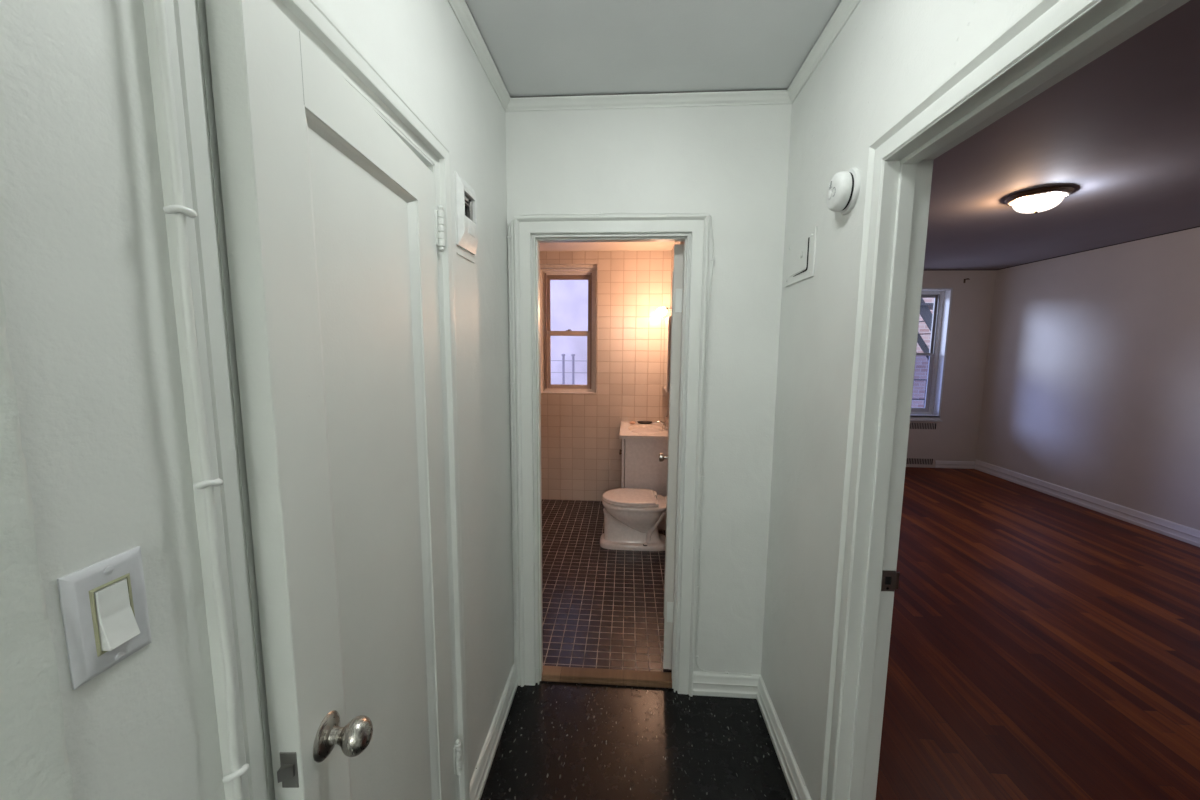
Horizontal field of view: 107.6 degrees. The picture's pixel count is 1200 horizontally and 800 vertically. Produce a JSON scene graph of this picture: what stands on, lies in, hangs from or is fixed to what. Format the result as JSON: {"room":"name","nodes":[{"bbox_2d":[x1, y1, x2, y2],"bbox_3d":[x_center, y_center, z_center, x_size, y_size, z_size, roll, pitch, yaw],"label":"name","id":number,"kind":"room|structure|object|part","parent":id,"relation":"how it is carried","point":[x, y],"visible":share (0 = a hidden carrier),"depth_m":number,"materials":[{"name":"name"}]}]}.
{"room":"apartment hallway","nodes":[
{"label":"apartment hallway","id":0,"kind":"room"},
{"bbox_2d":[0,0,513,799],"bbox_3d":[-0.601,0.345,-0.540,0.106,2.552,4.972,1,7,4],"label":"wall","id":1,"kind":"structure","parent":0,"point":[95,464],"depth_m":0.44,"materials":[{"name":"paint"}]},
{"bbox_2d":[57,546,151,689],"bbox_3d":[-0.481,0.212,0.436,0.017,0.109,0.067,1,7,4],"label":"light switch","id":2,"kind":"object","parent":1,"relation":"attached to","point":[104,624],"visible":1,"depth_m":0.43,"materials":[{"name":"plastic"}]},
{"bbox_3d":[-0.485,0.212,0.436,0.007,0.068,0.034,1,7,4],"label":"rocker frame","id":3,"kind":"part","parent":2,"relation":"part of","materials":[{"name":"plastic"}]},
{"bbox_2d":[153,0,249,799],"bbox_3d":[-0.456,0.223,0.525,0.027,2.330,0.020,-5,8,-37],"label":"pipe","id":4,"kind":"object","parent":1,"relation":"attached to","point":[207,484],"visible":1,"depth_m":0.49,"materials":[{"name":"metal"}]},
{"bbox_2d":[143,0,469,799],"bbox_3d":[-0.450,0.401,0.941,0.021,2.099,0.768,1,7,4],"label":"trim","id":5,"kind":"structure","parent":1,"relation":"attached to","point":[313,21],"depth_m":0.55,"materials":[{"name":"paint"}]},
{"bbox_2d":[205,0,461,799],"bbox_3d":[-0.420,0.442,0.943,0.112,1.994,0.655,0,7,0],"label":"door","id":6,"kind":"structure","parent":1,"relation":"in","point":[334,228],"depth_m":0.72,"materials":[{"name":"paint"}]},
{"bbox_3d":[-0.450,0.536,0.638,0.024,0.057,0.004,0,7,0],"label":"latch plate","id":7,"kind":"part","parent":6,"relation":"part of","materials":[{"name":"silver metal"}]},
{"bbox_3d":[-0.393,0.531,0.694,0.061,0.053,0.053,0,7,0],"label":"knob","id":8,"kind":"part","parent":6,"relation":"part of","materials":[{"name":"silver metal"}]},
{"bbox_2d":[454,172,477,262],"bbox_3d":[-0.409,-0.556,1.359,0.022,0.230,0.148,1,7,4],"label":"wall box","id":9,"kind":"object","parent":1,"relation":"attached to","point":[466,217],"visible":1,"depth_m":1.33,"materials":[{"name":"white plastic"}]},
{"bbox_2d":[470,664,517,799],"bbox_3d":[-0.412,1.313,1.743,0.022,0.102,0.614,1,7,4],"label":"baseboard","id":10,"kind":"structure","parent":1,"relation":"attached to","point":[478,780],"depth_m":1.69,"materials":[{"name":"paint"}]},
{"bbox_2d":[510,89,786,97],"bbox_3d":[0.023,-0.916,-0.677,1.131,0.006,4.872,1,7,4],"label":"trim","id":11,"kind":"structure","parent":1,"relation":"attached to","point":[773,89],"depth_m":1.71,"materials":[{"name":"white wood"}]},
{"bbox_2d":[447,0,860,111],"bbox_3d":[0.020,-0.889,-0.724,1.131,0.036,4.972,1,7,4],"label":"trim","id":12,"kind":"structure","parent":1,"relation":"attached to","point":[845,9],"depth_m":1.70,"materials":[{"name":"paint"}]},
{"bbox_2d":[540,251,671,500],"bbox_3d":[-0.149,-0.204,4.450,2.230,2.490,0.160,1,7,4],"label":"wall","id":13,"kind":"structure","parent":0,"point":[581,445],"depth_m":4.34,"materials":[{"name":"tile"}]},
{"bbox_2d":[540,265,596,393],"bbox_3d":[-0.321,-0.694,4.392,0.588,1.269,0.144,1,7,4],"label":"window","id":14,"kind":"structure","parent":13,"relation":"in","point":[547,272],"depth_m":4.39,"materials":[{"name":"wood"}]},
{"bbox_3d":[-0.310,-0.953,4.412,0.462,0.584,0.025,1,7,4],"label":"sash","id":15,"kind":"part","parent":14,"relation":"part of","materials":[{"name":"brown wood"}]},
{"bbox_3d":[-0.316,-0.406,4.450,0.462,0.580,0.024,1,7,4],"label":"sash","id":16,"kind":"part","parent":14,"relation":"part of","materials":[{"name":"brown wood"}]},
{"bbox_2d":[542,499,671,671],"bbox_3d":[-0.235,1.214,3.436,2.230,0.108,2.590,1,7,4],"label":"floor","id":17,"kind":"structure","parent":0,"point":[603,608],"depth_m":2.78,"materials":[{"name":"tile"}]},
{"bbox_2d":[600,488,666,550],"bbox_3d":[0.389,0.792,3.482,0.775,0.728,0.464,1,7,4],"label":"toilet","id":18,"kind":"object","parent":17,"relation":"on","point":[632,517],"visible":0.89,"depth_m":3.41,"materials":[{"name":"ceramic"}]},
{"bbox_3d":[0.230,0.784,3.491,0.422,0.016,0.356,1,7,4],"label":"seat","id":19,"kind":"part","parent":18,"relation":"part of","materials":[{"name":"plastic"}]},
{"bbox_3d":[0.226,0.763,3.489,0.414,0.019,0.356,1,7,4],"label":"lid","id":20,"kind":"part","parent":18,"relation":"part of","materials":[{"name":"plastic"}]},
{"bbox_3d":[0.272,0.922,3.505,0.511,0.253,0.362,1,7,4],"label":"bowl","id":21,"kind":"part","parent":18,"relation":"part of","materials":[{"name":"ceramic"}]},
{"bbox_2d":[619,428,667,529],"bbox_3d":[0.411,0.686,4.095,0.463,0.798,0.668,1,7,4],"label":"vanity cabinet","id":22,"kind":"object","parent":17,"relation":"on","point":[642,468],"visible":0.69,"depth_m":3.75,"materials":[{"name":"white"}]},
{"bbox_3d":[0.206,0.658,3.935,0.022,0.688,0.327,1,7,4],"label":"door","id":23,"kind":"part","parent":22,"relation":"part of","materials":[{"name":"white laminate"}]},
{"bbox_2d":[619,416,668,439],"bbox_3d":[0.415,0.283,4.038,0.459,0.174,0.694,1,7,4],"label":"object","id":24,"kind":"object","parent":22,"relation":"in","point":[626,427],"visible":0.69,"depth_m":3.86,"materials":[{"name":"stone"}]},
{"bbox_2d":[637,421,651,423],"bbox_3d":[0.439,0.220,4.297,0.150,0.027,0.076,1,7,4],"label":"soap dish","id":25,"kind":"object","parent":24,"relation":"on","point":[639,422],"visible":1,"depth_m":4.27,"materials":[{"name":"black plastic"}]},
{"bbox_2d":[651,421,667,429],"bbox_3d":[0.542,0.227,4.027,0.144,0.072,0.152,1,7,4],"label":"faucet","id":26,"kind":"object","parent":24,"relation":"on","point":[664,427],"visible":1,"depth_m":4.01,"materials":[{"name":"silver metal"}]},
{"bbox_3d":[0.538,0.223,4.026,0.136,0.064,0.027,1,7,4],"label":"spout","id":27,"kind":"part","parent":26,"relation":"part of","materials":[{"name":"silver metal"}]},
{"bbox_2d":[540,242,674,251],"bbox_3d":[-0.216,-1.354,3.135,2.230,0.100,2.590,1,7,4],"label":"ceiling","id":28,"kind":"structure","parent":0,"point":[561,246],"depth_m":4.03,"materials":[{"name":"paint"}]},
{"bbox_2d":[480,681,792,799],"bbox_3d":[-0.126,1.668,-0.403,1.477,0.100,5.000,1,7,4],"label":"floor","id":29,"kind":"structure","parent":0,"point":[559,740],"depth_m":1.73,"materials":[{"name":"black tile"}]},
{"bbox_2d":[505,104,791,690],"bbox_3d":[0.125,0.062,1.929,1.231,2.552,0.083,1,7,4],"label":"wall","id":30,"kind":"structure","parent":0,"point":[730,164],"depth_m":1.80,"materials":[{"name":"paint"}]},
{"bbox_2d":[541,666,671,687],"bbox_3d":[0.031,1.315,2.088,0.636,0.027,0.071,1,7,4],"label":"trim","id":31,"kind":"structure","parent":30,"relation":"attached to","point":[550,673],"depth_m":2.07,"materials":[{"name":"brown wood"}]},
{"bbox_2d":[533,234,688,691],"bbox_3d":[0.038,0.324,1.960,0.638,2.023,0.095,1,7,4],"label":"trim","id":32,"kind":"structure","parent":30,"relation":"attached to","point":[537,240],"depth_m":1.90,"materials":[{"name":"paint"}]},
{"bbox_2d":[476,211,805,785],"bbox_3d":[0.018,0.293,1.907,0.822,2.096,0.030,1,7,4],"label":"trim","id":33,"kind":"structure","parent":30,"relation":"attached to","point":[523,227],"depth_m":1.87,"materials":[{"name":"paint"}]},
{"bbox_2d":[659,244,683,669],"bbox_3d":[0.354,0.278,2.293,0.108,1.970,0.616,2,7,10],"label":"door","id":34,"kind":"structure","parent":30,"relation":"in","point":[677,274],"depth_m":1.99,"materials":[{"name":"paint"}]},
{"bbox_3d":[0.375,0.334,2.553,0.063,0.054,0.054,2,7,10],"label":"knob","id":35,"kind":"part","parent":34,"relation":"part of","materials":[{"name":"silver metal"}]},
{"bbox_2d":[693,671,759,698],"bbox_3d":[0.573,1.292,1.990,0.307,0.102,0.022,1,7,4],"label":"baseboard","id":36,"kind":"structure","parent":30,"relation":"attached to","point":[704,683],"depth_m":1.99,"materials":[{"name":"paint"}]},
{"bbox_2d":[465,0,841,96],"bbox_3d":[0.023,-0.968,-0.692,1.331,0.100,5.055,1,7,4],"label":"ceiling","id":37,"kind":"structure","parent":0,"point":[536,47],"depth_m":1.43,"materials":[{"name":"paint"}]},
{"bbox_2d":[667,242,683,418],"bbox_3d":[0.737,-0.042,3.125,0.288,2.490,2.390,1,7,4],"label":"wall","id":38,"kind":"structure","parent":0,"point":[672,254],"depth_m":4.13,"materials":[{"name":"tile"}]},
{"bbox_2d":[656,307,671,316],"bbox_3d":[0.571,-0.781,3.837,0.156,0.110,0.120,1,7,4],"label":"wall lamp","id":39,"kind":"object","parent":38,"relation":"attached to","point":[662,311],"visible":0.7,"depth_m":3.81,"materials":[{"name":"white glass"}]},
{"bbox_3d":[0.537,-0.768,3.840,0.089,0.082,0.076,1,7,4],"label":"lamp shade","id":40,"kind":"part","parent":39,"relation":"part of","materials":[{"name":"white glass"}]},
{"bbox_2d":[662,316,670,392],"bbox_3d":[0.621,-0.411,3.970,0.062,0.645,0.535,1,7,4],"label":"medicine cabinet","id":41,"kind":"object","parent":38,"relation":"attached to","point":[667,322],"visible":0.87,"depth_m":3.80,"materials":[{"name":"silver mirror"}]},
{"bbox_2d":[761,0,1037,799],"bbox_3d":[0.625,0.308,-0.578,0.093,2.652,5.065,1,7,4],"label":"wall","id":42,"kind":"structure","parent":0,"point":[888,55],"depth_m":1.39,"materials":[{"name":"paint"}]},
{"bbox_2d":[756,675,810,799],"bbox_3d":[0.695,1.330,1.671,0.022,0.102,0.648,1,7,4],"label":"baseboard","id":43,"kind":"structure","parent":42,"relation":"attached to","point":[798,791],"depth_m":1.67,"materials":[{"name":"paint"}]},
{"bbox_2d":[785,227,816,286],"bbox_3d":[0.723,-0.512,1.598,0.012,0.160,0.264,1,7,4],"label":"plate","id":44,"kind":"object","parent":42,"relation":"attached to","point":[800,263],"visible":1,"depth_m":1.57,"materials":[{"name":"paint"}]},
{"bbox_2d":[826,168,860,214],"bbox_3d":[0.682,-0.591,1.246,0.051,0.121,0.121,1,7,4],"label":"smoke detector","id":45,"kind":"object","parent":42,"relation":"attached to","point":[843,190],"visible":1,"depth_m":1.21,"materials":[{"name":"white plastic"}]},
{"bbox_2d":[843,172,853,209],"bbox_3d":[0.694,-0.591,1.246,0.008,0.098,0.098,1,7,4],"label":"vent","id":46,"kind":"object","parent":45,"relation":"attached to","point":[848,201],"depth_m":1.20,"materials":[{"name":"white plastic"}]},
{"bbox_2d":[881,570,899,590],"bbox_3d":[0.777,0.483,1.174,0.046,0.058,0.004,0,7,-1],"label":"strike plate","id":47,"kind":"object","parent":42,"relation":"attached to","point":[890,578],"visible":1,"depth_m":1.17,"materials":[{"name":"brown metal"}]},
{"bbox_2d":[820,0,1098,799],"bbox_3d":[0.652,0.437,0.788,0.021,2.080,0.901,1,7,4],"label":"trim","id":48,"kind":"structure","parent":42,"relation":"attached to","point":[1040,21],"depth_m":1.11,"materials":[{"name":"paint"}]},
{"bbox_2d":[834,0,1189,799],"bbox_3d":[0.709,0.468,0.788,0.114,2.020,0.781,1,7,4],"label":"trim","id":49,"kind":"structure","parent":42,"relation":"attached to","point":[907,172],"depth_m":1.10,"materials":[{"name":"paint"}]},
{"bbox_2d":[924,226,1199,270],"bbox_3d":[2.834,-1.243,1.923,3.951,0.006,7.667,1,7,4],"label":"trim","id":50,"kind":"structure","parent":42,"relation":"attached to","point":[1197,226],"depth_m":4.40,"materials":[{"name":"white wood"}]},
{"bbox_2d":[922,270,996,460],"bbox_3d":[3.029,-0.412,5.975,4.051,2.597,0.200,1,7,4],"label":"wall","id":51,"kind":"structure","parent":0,"point":[972,300],"depth_m":5.74,"materials":[{"name":"paint"}]},
{"bbox_2d":[910,288,952,421],"bbox_3d":[4.052,-0.596,5.862,1.002,1.740,0.230,1,7,4],"label":"window","id":52,"kind":"structure","parent":51,"relation":"in","point":[931,412],"depth_m":5.84,"materials":[{"name":"white wood"}]},
{"bbox_3d":[4.067,-0.242,5.962,0.814,0.798,0.025,1,7,4],"label":"sash","id":53,"kind":"part","parent":52,"relation":"part of","materials":[{"name":"clear glass"}]},
{"bbox_3d":[4.039,0.245,5.865,1.002,0.070,0.040,1,7,4],"label":"sill","id":54,"kind":"part","parent":52,"relation":"part of","materials":[{"name":"white wood"}]},
{"bbox_3d":[4.073,-1.002,5.886,0.814,0.806,0.055,1,7,4],"label":"sash","id":55,"kind":"part","parent":52,"relation":"part of","materials":[{"name":"clear glass"}]},
{"bbox_2d":[935,461,974,468],"bbox_3d":[4.776,0.869,5.899,0.517,0.097,0.021,1,7,4],"label":"baseboard","id":56,"kind":"structure","parent":51,"relation":"attached to","point":[938,464],"depth_m":5.89,"materials":[{"name":"white wood"}]},
{"bbox_2d":[876,467,1199,799],"bbox_3d":[2.870,1.371,2.326,4.051,0.100,7.867,1,7,4],"label":"floor","id":57,"kind":"structure","parent":0,"point":[1043,646],"depth_m":2.30,"materials":[{"name":"brown wood"}]},
{"bbox_2d":[906,421,938,467],"bbox_3d":[4.025,0.594,5.916,0.978,0.628,0.020,1,7,4],"label":"radiator cover","id":58,"kind":"object","parent":57,"relation":"on","point":[923,435],"visible":0.44,"depth_m":5.89,"materials":[{"name":"metal"}]},
{"bbox_2d":[906,458,932,464],"bbox_3d":[4.034,0.823,5.935,0.880,0.081,0.005,1,7,4],"label":"grille","id":59,"kind":"object","parent":58,"relation":"attached to","point":[909,461],"depth_m":5.92,"materials":[{"name":"metal"}]},
{"bbox_2d":[909,423,935,428],"bbox_3d":[4.038,0.343,5.880,0.880,0.081,0.003,1,7,4],"label":"grille","id":60,"kind":"object","parent":58,"relation":"attached to","point":[912,425],"depth_m":5.86,"materials":[{"name":"metal"}]},
{"bbox_2d":[924,0,1199,269],"bbox_3d":[2.890,-1.307,2.013,4.051,0.100,7.867,1,7,4],"label":"ceiling","id":61,"kind":"structure","parent":0,"point":[1122,130],"depth_m":2.44,"materials":[{"name":"paint"}]},
{"bbox_2d":[1004,186,1073,213],"bbox_3d":[2.907,-1.303,2.922,0.330,0.120,0.330,1,7,4],"label":"ceiling lamp","id":62,"kind":"object","parent":61,"relation":"attached to","point":[1053,193],"visible":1,"depth_m":2.88,"materials":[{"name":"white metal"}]},
{"bbox_2d":[976,227,1199,529],"bbox_3d":[4.851,0.062,2.044,0.100,2.597,7.867,1,7,4],"label":"wall","id":63,"kind":"structure","parent":0,"point":[1092,381],"depth_m":4.31,"materials":[{"name":"paint"}]},
{"bbox_2d":[974,459,1199,546],"bbox_3d":[4.772,1.299,2.092,0.028,0.128,7.667,1,7,4],"label":"baseboard","id":64,"kind":"structure","parent":63,"relation":"attached to","point":[1174,530],"depth_m":4.30,"materials":[{"name":"white wood"}]},
{"label":"outside","id":65,"kind":"structure","parent":0,"visible":0},
{"bbox_2d":[911,298,933,407],"bbox_3d":[9.649,-1.928,9.030,9.950,13.000,0.400,1,7,4],"label":"brick building","id":66,"kind":"structure","parent":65,"point":[921,362],"depth_m":9.17,"materials":[{"name":"brick"}]},
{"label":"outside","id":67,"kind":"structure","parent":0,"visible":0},
{"bbox_2d":[912,298,933,403],"bbox_3d":[5.752,-1.081,8.219,3.212,2.846,0.910,1,7,4],"label":"fire escape","id":68,"kind":"object","parent":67,"point":[925,308],"visible":0.1,"depth_m":7.82,"materials":[{"name":"metal"}]},
{"bbox_3d":[5.715,-0.013,7.897,3.212,0.720,0.020,1,7,4],"label":"railing","id":69,"kind":"part","parent":68,"relation":"part of","materials":[{"name":"black metal"}]},
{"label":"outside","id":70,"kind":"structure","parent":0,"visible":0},
{"bbox_2d":[550,280,587,384],"bbox_3d":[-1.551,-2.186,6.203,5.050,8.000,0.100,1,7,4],"label":"window","id":71,"kind":"structure","parent":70,"point":[568,298],"depth_m":6.21,"materials":[{"name":"clear glass"}]},
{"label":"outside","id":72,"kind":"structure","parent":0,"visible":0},
{"bbox_2d":[561,354,564,383],"bbox_3d":[-0.513,0.852,6.186,0.052,2.985,0.052,1,7,4],"label":"vent pipe","id":73,"kind":"object","parent":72,"point":[562,355],"visible":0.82,"depth_m":6.03,"materials":[{"name":"grey metal"}]},
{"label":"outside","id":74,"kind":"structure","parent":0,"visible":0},
{"bbox_2d":[571,354,574,383],"bbox_3d":[-0.378,0.854,6.177,0.052,2.985,0.052,1,7,4],"label":"vent pipe","id":75,"kind":"object","parent":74,"point":[572,355],"visible":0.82,"depth_m":6.01,"materials":[{"name":"grey metal"}]},
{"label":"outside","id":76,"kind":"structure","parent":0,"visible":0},
{"bbox_2d":[551,360,586,372],"bbox_3d":[-0.806,-0.467,6.112,2.800,0.174,0.012,1,7,4],"label":"rail","id":77,"kind":"object","parent":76,"point":[551,360],"visible":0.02,"depth_m":6.09,"materials":[{"name":"grey metal"}]}
]}

